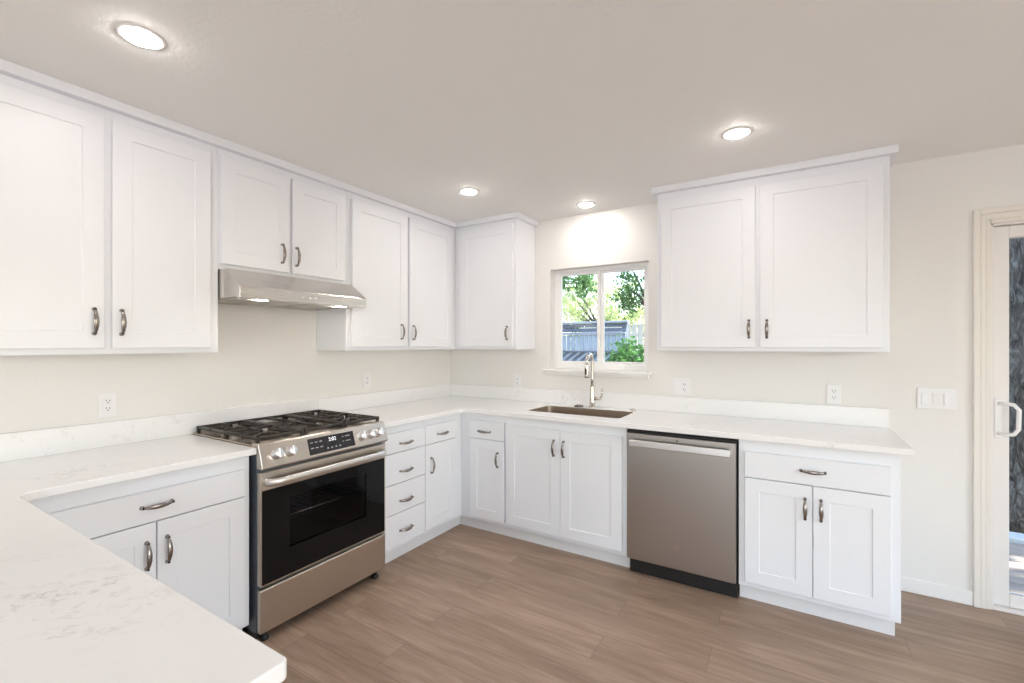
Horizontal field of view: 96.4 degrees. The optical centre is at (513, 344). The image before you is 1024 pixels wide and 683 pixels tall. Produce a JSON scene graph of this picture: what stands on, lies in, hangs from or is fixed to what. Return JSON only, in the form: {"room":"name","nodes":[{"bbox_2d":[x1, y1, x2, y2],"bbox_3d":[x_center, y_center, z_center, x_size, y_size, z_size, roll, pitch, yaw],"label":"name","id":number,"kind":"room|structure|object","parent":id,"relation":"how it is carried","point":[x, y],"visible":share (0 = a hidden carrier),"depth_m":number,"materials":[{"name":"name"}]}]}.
{"room":"kitchen","nodes":[
{"label":"kitchen","id":0,"kind":"room"},
{"bbox_2d":[0,304,449,434],"bbox_3d":[-2.349,0.183,1.577,0.130,2.419,6.760,0,0,32],"label":"wall","id":1,"kind":"structure","parent":0,"point":[265,355],"depth_m":2.58,"materials":[{"name":"white paint"}]},
{"bbox_2d":[98,392,116,417],"bbox_3d":[-1.911,0.285,2.158,0.009,0.116,0.070,0,0,32],"label":"wall outlet","id":2,"kind":"object","parent":1,"relation":"attached to","point":[107,402],"visible":1,"depth_m":2.15,"materials":[{"name":"white plastic"}]},
{"bbox_2d":[103,398,111,411],"bbox_3d":[-1.909,0.285,2.156,0.003,0.066,0.033,0,0,32],"label":"receptacle","id":3,"kind":"object","parent":2,"relation":"attached to","point":[107,402],"depth_m":2.15,"materials":[{"name":"white plastic"}]},
{"bbox_2d":[0,73,217,355],"bbox_3d":[-1.812,-0.472,1.982,0.358,1.025,0.874,0,0,32],"label":"upper cabinet","id":4,"kind":"object","parent":1,"relation":"attached to","point":[109,219],"visible":1,"depth_m":1.89,"materials":[{"name":"white paint"}]},
{"bbox_2d":[0,398,317,461],"bbox_3d":[-1.962,0.421,2.062,0.019,0.114,2.432,0,0,32],"label":"backsplash","id":5,"kind":"structure","parent":1,"relation":"attached to","point":[49,441],"depth_m":2.20,"materials":[{"name":"white stone"}]},
{"bbox_2d":[218,148,345,283],"bbox_3d":[-1.382,-0.682,2.682,0.358,0.606,0.766,0,0,32],"label":"upper cabinet","id":6,"kind":"object","parent":1,"relation":"attached to","point":[272,220],"visible":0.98,"depth_m":2.54,"materials":[{"name":"white paint"}]},
{"bbox_2d":[218,268,365,310],"bbox_3d":[-1.320,-0.301,2.646,0.499,0.153,0.762,0,0,32],"label":"range hood","id":7,"kind":"object","parent":6,"relation":"attached to","point":[235,287],"visible":0.97,"depth_m":2.45,"materials":[{"name":"silver metal"}]},
{"bbox_2d":[363,373,370,387],"bbox_3d":[-1.108,0.272,3.467,0.009,0.116,0.070,0,0,32],"label":"wall outlet","id":8,"kind":"object","parent":1,"relation":"attached to","point":[366,376],"visible":1,"depth_m":3.46,"materials":[{"name":"white plastic"}]},
{"bbox_2d":[365,376,368,384],"bbox_3d":[-1.106,0.272,3.466,0.003,0.066,0.033,0,0,32],"label":"receptacle","id":9,"kind":"object","parent":8,"relation":"attached to","point":[366,377],"depth_m":3.46,"materials":[{"name":"white plastic"}]},
{"bbox_2d":[317,192,454,350],"bbox_3d":[-0.811,-0.472,3.613,0.358,1.025,1.415,0,0,32],"label":"upper cabinet","id":10,"kind":"object","parent":1,"relation":"attached to","point":[401,262],"visible":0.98,"depth_m":3.26,"materials":[{"name":"white paint"}]},
{"bbox_2d":[0,58,538,228],"bbox_3d":[-0.994,-1.005,2.754,0.946,0.041,3.074,0,0,32],"label":"crown molding","id":11,"kind":"structure","parent":10,"relation":"attached to","point":[8,68],"depth_m":2.22,"materials":[{"name":"white paint"}]},
{"bbox_2d":[0,0,1023,221],"bbox_3d":[0.222,-1.077,0.001,6.160,0.100,6.760,0,0,32],"label":"ceiling","id":12,"kind":"structure","parent":0,"point":[543,109],"depth_m":1.76,"materials":[{"name":"white paint"}]},
{"bbox_2d":[113,22,167,50],"bbox_3d":[-1.241,-1.020,1.528,0.140,0.013,0.140,0,0,32],"label":"recessed light","id":13,"kind":"object","parent":12,"relation":"in","point":[140,36],"visible":1,"depth_m":1.51,"materials":[{"name":"white paint"}]},
{"bbox_2d":[459,188,479,194],"bbox_3d":[-0.296,-1.020,3.069,0.140,0.013,0.140,0,0,32],"label":"recessed light","id":14,"kind":"object","parent":12,"relation":"in","point":[466,191],"visible":1,"depth_m":3.04,"materials":[{"name":"white paint"}]},
{"bbox_2d":[577,202,595,207],"bbox_3d":[0.534,-1.020,3.357,0.140,0.013,0.140,0,0,32],"label":"recessed light","id":15,"kind":"object","parent":12,"relation":"in","point":[581,204],"visible":1,"depth_m":3.34,"materials":[{"name":"white paint"}]},
{"bbox_2d":[721,126,752,139],"bbox_3d":[1.086,-1.020,2.223,0.140,0.013,0.140,0,0,32],"label":"recessed light","id":16,"kind":"object","parent":12,"relation":"in","point":[742,131],"visible":1,"depth_m":2.20,"materials":[{"name":"white paint"}]},
{"bbox_2d":[256,524,1023,682],"bbox_3d":[0.188,1.422,-0.055,6.160,0.060,6.630,0,0,32],"label":"floor","id":17,"kind":"structure","parent":0,"point":[467,604],"depth_m":2.20,"materials":[{"name":"brown wood"}]},
{"bbox_2d":[28,456,248,630],"bbox_3d":[-1.655,0.950,1.946,0.663,0.884,0.750,0,0,32],"label":"base cabinet","id":18,"kind":"object","parent":17,"relation":"on","point":[187,529],"visible":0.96,"depth_m":1.88,"materials":[{"name":"white paint"}]},
{"bbox_2d":[193,409,387,640],"bbox_3d":[-1.212,0.912,2.580,0.699,0.960,0.761,0,0,32],"label":"gas range","id":19,"kind":"object","parent":17,"relation":"on","point":[317,482],"visible":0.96,"depth_m":2.38,"materials":[{"name":"grey metal"}]},
{"bbox_2d":[193,416,370,446],"bbox_3d":[-1.250,0.478,2.604,0.610,0.017,0.759,0,0,32],"label":"cooktop","id":20,"kind":"object","parent":19,"relation":"in","point":[363,425],"depth_m":2.37,"materials":[{"name":"black metal"}]},
{"bbox_2d":[257,443,386,588],"bbox_3d":[-1.201,0.872,2.574,0.674,0.560,0.757,0,0,32],"label":"oven","id":21,"kind":"object","parent":19,"relation":"in","point":[314,514],"depth_m":2.45,"materials":[{"name":"silver metal"}]},
{"bbox_2d":[382,420,424,563],"bbox_3d":[-0.950,0.950,3.096,0.663,0.884,0.385,0,0,32],"label":"base cabinet","id":22,"kind":"object","parent":17,"relation":"on","point":[405,445],"visible":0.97,"depth_m":2.95,"materials":[{"name":"white paint"}]},
{"bbox_2d":[417,413,461,546],"bbox_3d":[-0.580,0.950,3.698,0.663,0.884,1.028,0,0,32],"label":"base cabinet","id":23,"kind":"object","parent":17,"relation":"on","point":[443,434],"visible":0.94,"depth_m":3.27,"materials":[{"name":"white paint"}]},
{"bbox_2d":[460,413,510,536],"bbox_3d":[-0.101,0.950,3.620,0.460,0.884,0.663,0,0,32],"label":"base cabinet","id":24,"kind":"object","parent":17,"relation":"on","point":[483,436],"visible":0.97,"depth_m":3.35,"materials":[{"name":"white paint"}]},
{"bbox_2d":[506,417,629,567],"bbox_3d":[0.468,0.950,3.271,0.876,0.884,0.663,0,0,32],"label":"base cabinet","id":25,"kind":"object","parent":17,"relation":"on","point":[566,483],"visible":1,"depth_m":3.00,"materials":[{"name":"white paint"}]},
{"bbox_2d":[318,384,914,455],"bbox_3d":[0.411,0.438,2.865,3.228,0.140,1.417,0,0,32],"label":"countertop","id":26,"kind":"structure","parent":25,"relation":"on","point":[866,429],"depth_m":3.00,"materials":[{"name":"white stone"}]},
{"bbox_2d":[529,406,632,417],"bbox_3d":[0.480,0.602,3.280,0.683,0.243,0.335,0,0,32],"label":"sink","id":27,"kind":"object","parent":26,"relation":"in","point":[551,409],"visible":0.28,"depth_m":3.44,"materials":[{"name":"silver metal"}]},
{"bbox_2d":[584,353,602,407],"bbox_3d":[0.581,0.269,3.441,0.159,0.417,0.103,0,0,-27],"label":"faucet","id":28,"kind":"object","parent":26,"relation":"on","point":[593,398],"visible":1,"depth_m":3.46,"materials":[{"name":"silver metal"}]},
{"bbox_2d":[627,429,738,597],"bbox_3d":[1.086,0.950,2.849,0.604,0.877,0.640,0,0,32],"label":"dishwasher","id":29,"kind":"object","parent":17,"relation":"on","point":[683,489],"visible":0.98,"depth_m":2.60,"materials":[{"name":"silver metal"}]},
{"bbox_2d":[739,439,900,635],"bbox_3d":[1.657,0.950,2.542,0.680,0.884,0.663,0,0,32],"label":"base cabinet","id":30,"kind":"object","parent":17,"relation":"on","point":[820,527],"visible":0.98,"depth_m":2.28,"materials":[{"name":"white paint"}]},
{"bbox_3d":[-1.429,0.950,0.981,2.057,0.884,0.692,0,0,32],"label":"cabinet","id":31,"kind":"object","parent":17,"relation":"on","visible":0},
{"bbox_2d":[0,398,317,682],"bbox_3d":[-1.073,0.436,1.516,2.106,0.144,2.434,0,0,32],"label":"countertop","id":32,"kind":"structure","parent":31,"relation":"on","point":[72,610],"depth_m":0.90,"materials":[{"name":"white stone"}]},
{"bbox_2d":[450,144,1023,590],"bbox_3d":[2.010,0.183,2.793,6.030,2.419,0.130,0,0,32],"label":"wall","id":33,"kind":"structure","parent":0,"point":[933,202],"depth_m":2.59,"materials":[{"name":"white paint"}]},
{"bbox_2d":[455,219,534,349],"bbox_3d":[-0.169,-0.472,3.840,0.606,1.025,0.358,0,0,32],"label":"upper cabinet","id":34,"kind":"object","parent":33,"relation":"attached to","point":[495,261],"visible":1,"depth_m":3.70,"materials":[{"name":"white paint"}]},
{"bbox_2d":[514,374,520,387],"bbox_3d":[0.038,0.312,3.920,0.070,0.116,0.009,0,0,32],"label":"wall outlet","id":35,"kind":"object","parent":33,"relation":"attached to","point":[517,377],"visible":1,"depth_m":3.92,"materials":[{"name":"white plastic"}]},
{"bbox_2d":[542,369,652,375],"bbox_3d":[0.646,0.213,3.576,0.894,0.022,0.104,0,0,32],"label":"trim","id":36,"kind":"structure","parent":33,"relation":"attached to","point":[543,370],"depth_m":3.51,"materials":[{"name":"white paint"}]},
{"bbox_2d":[546,372,648,378],"bbox_3d":[0.631,0.236,3.554,0.836,0.024,0.014,0,0,32],"label":"trim","id":37,"kind":"structure","parent":33,"relation":"attached to","point":[547,373],"depth_m":3.51,"materials":[{"name":"white paint"}]},
{"bbox_2d":[554,262,648,371],"bbox_3d":[0.696,-0.206,3.634,0.802,0.816,0.046,0,0,32],"label":"window","id":38,"kind":"structure","parent":33,"relation":"in","point":[600,364],"depth_m":3.62,"materials":[{"name":"white plastic"}]},
{"bbox_2d":[318,384,888,427],"bbox_3d":[0.410,0.423,2.866,3.224,0.110,1.417,0,0,32],"label":"backsplash","id":39,"kind":"structure","parent":33,"relation":"attached to","point":[827,414],"depth_m":3.27,"materials":[{"name":"white stone"}]},
{"bbox_2d":[673,378,689,395],"bbox_3d":[1.181,0.298,3.218,0.115,0.116,0.012,0,0,32],"label":"wall outlet","id":40,"kind":"object","parent":33,"relation":"attached to","point":[680,386],"visible":1,"depth_m":3.22,"materials":[{"name":"white plastic"}]},
{"bbox_2d":[682,382,686,391],"bbox_3d":[1.200,0.298,3.205,0.033,0.066,0.003,0,0,32],"label":"receptacle","id":41,"kind":"object","parent":40,"relation":"attached to","point":[684,384],"depth_m":3.20,"materials":[{"name":"grey plastic"}]},
{"bbox_2d":[657,156,889,351],"bbox_3d":[1.520,-0.472,2.805,1.191,1.025,0.358,0,0,32],"label":"upper cabinet","id":42,"kind":"object","parent":33,"relation":"attached to","point":[797,261],"visible":1,"depth_m":2.63,"materials":[{"name":"white paint"}]},
{"bbox_2d":[651,144,898,199],"bbox_3d":[1.526,-1.005,2.813,1.257,0.041,0.338,0,0,32],"label":"crown molding","id":43,"kind":"structure","parent":42,"relation":"attached to","point":[892,151],"depth_m":2.61,"materials":[{"name":"white paint"}]},
{"bbox_2d":[827,384,840,403],"bbox_3d":[1.932,0.300,2.759,0.070,0.116,0.009,0,0,32],"label":"wall outlet","id":44,"kind":"object","parent":33,"relation":"attached to","point":[833,391],"visible":1,"depth_m":2.76,"materials":[{"name":"white plastic"}]},
{"bbox_2d":[830,389,836,399],"bbox_3d":[1.930,0.300,2.757,0.033,0.066,0.003,0,0,32],"label":"receptacle","id":45,"kind":"object","parent":44,"relation":"attached to","point":[833,392],"depth_m":2.76,"materials":[{"name":"grey plastic"}]},
{"bbox_2d":[917,387,955,409],"bbox_3d":[2.325,0.298,2.516,0.161,0.116,0.012,0,0,32],"label":"light switch","id":46,"kind":"object","parent":33,"relation":"attached to","point":[927,398],"visible":1,"depth_m":2.51,"materials":[{"name":"white plastic"}]},
{"bbox_2d":[901,576,972,605],"bbox_3d":[2.284,1.352,2.540,0.386,0.080,0.014,0,0,32],"label":"baseboard","id":47,"kind":"structure","parent":33,"relation":"attached to","point":[926,588],"depth_m":2.51,"materials":[{"name":"white paint"}]},
{"bbox_2d":[973,204,1023,609],"bbox_3d":[3.265,0.339,1.935,1.918,2.112,0.026,0,0,32],"label":"trim","id":48,"kind":"structure","parent":33,"relation":"attached to","point":[983,218],"depth_m":2.42,"materials":[{"name":"white paint"}]},
{"bbox_2d":[991,220,1023,615],"bbox_3d":[3.296,0.378,1.989,1.777,2.028,0.154,0,0,32],"label":"door","id":49,"kind":"structure","parent":33,"relation":"in","point":[1003,600],"depth_m":2.40,"materials":[{"name":"white plastic"}]},
{"label":"outside","id":50,"kind":"structure","parent":0,"visible":0},
{"bbox_3d":[6.235,1.607,15.452,28.000,0.070,25.870,0,0,32],"label":"ground","id":51,"kind":"structure","parent":50,"visible":0},
{"bbox_2d":[563,274,596,303],"bbox_3d":[0.702,-0.562,10.771,2.866,4.315,1.328,0,0,32],"label":"tree","id":52,"kind":"object","parent":51,"relation":"on","point":[584,281],"visible":0.11,"depth_m":10.10,"materials":[{"name":"green plant"}]},
{"bbox_2d":[563,320,629,361],"bbox_3d":[-0.480,0.565,10.143,6.200,2.015,0.200,0,0,32],"label":"fence","id":53,"kind":"object","parent":51,"relation":"on","point":[610,333],"visible":0.12,"depth_m":8.90,"materials":[{"name":"grey wood"}]},
{"bbox_2d":[563,275,643,350],"bbox_3d":[3.938,-0.829,20.345,7.047,4.857,3.050,0,0,32],"label":"tree","id":54,"kind":"object","parent":51,"relation":"on","point":[577,314],"visible":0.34,"depth_m":20.11,"materials":[{"name":"green plant"}]},
{"bbox_2d":[581,324,643,359],"bbox_3d":[5.208,0.492,11.324,7.565,2.100,0.060,0,0,32],"label":"fence","id":55,"kind":"object","parent":51,"relation":"on","point":[640,335],"visible":0.03,"depth_m":12.46,"materials":[{"name":"white wood"}]},
{"bbox_2d":[605,334,643,361],"bbox_3d":[1.998,0.700,7.792,1.584,1.758,1.117,0,0,32],"label":"shrub","id":56,"kind":"object","parent":51,"relation":"on","point":[625,353],"visible":0.19,"depth_m":7.70,"materials":[{"name":"green plant"}]},
{"bbox_2d":[606,270,643,319],"bbox_3d":[4.210,-1.104,11.011,4.201,5.400,2.292,0,0,32],"label":"tree","id":57,"kind":"object","parent":51,"relation":"on","point":[626,302],"visible":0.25,"depth_m":11.57,"materials":[{"name":"green plant"}]},
{"bbox_2d":[1009,238,1023,533],"bbox_3d":[7.624,-2.156,2.015,8.327,7.497,6.156,0,0,40],"label":"tree","id":58,"kind":"object","parent":51,"relation":"on","point":[1016,245],"visible":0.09,"depth_m":3.92,"materials":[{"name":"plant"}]},
{"bbox_2d":[1009,543,1023,594],"bbox_3d":[3.679,1.556,2.770,4.100,0.028,1.556,0,0,32],"label":"deck","id":59,"kind":"object","parent":51,"relation":"on","point":[1016,551],"visible":0.02,"depth_m":3.15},
{"bbox_2d":[1009,531,1023,544],"bbox_3d":[3.918,1.542,3.676,0.360,0.060,0.170,0,0,32],"label":"stepping stone","id":60,"kind":"object","parent":51,"relation":"on","point":[1014,537],"visible":0.12,"depth_m":3.59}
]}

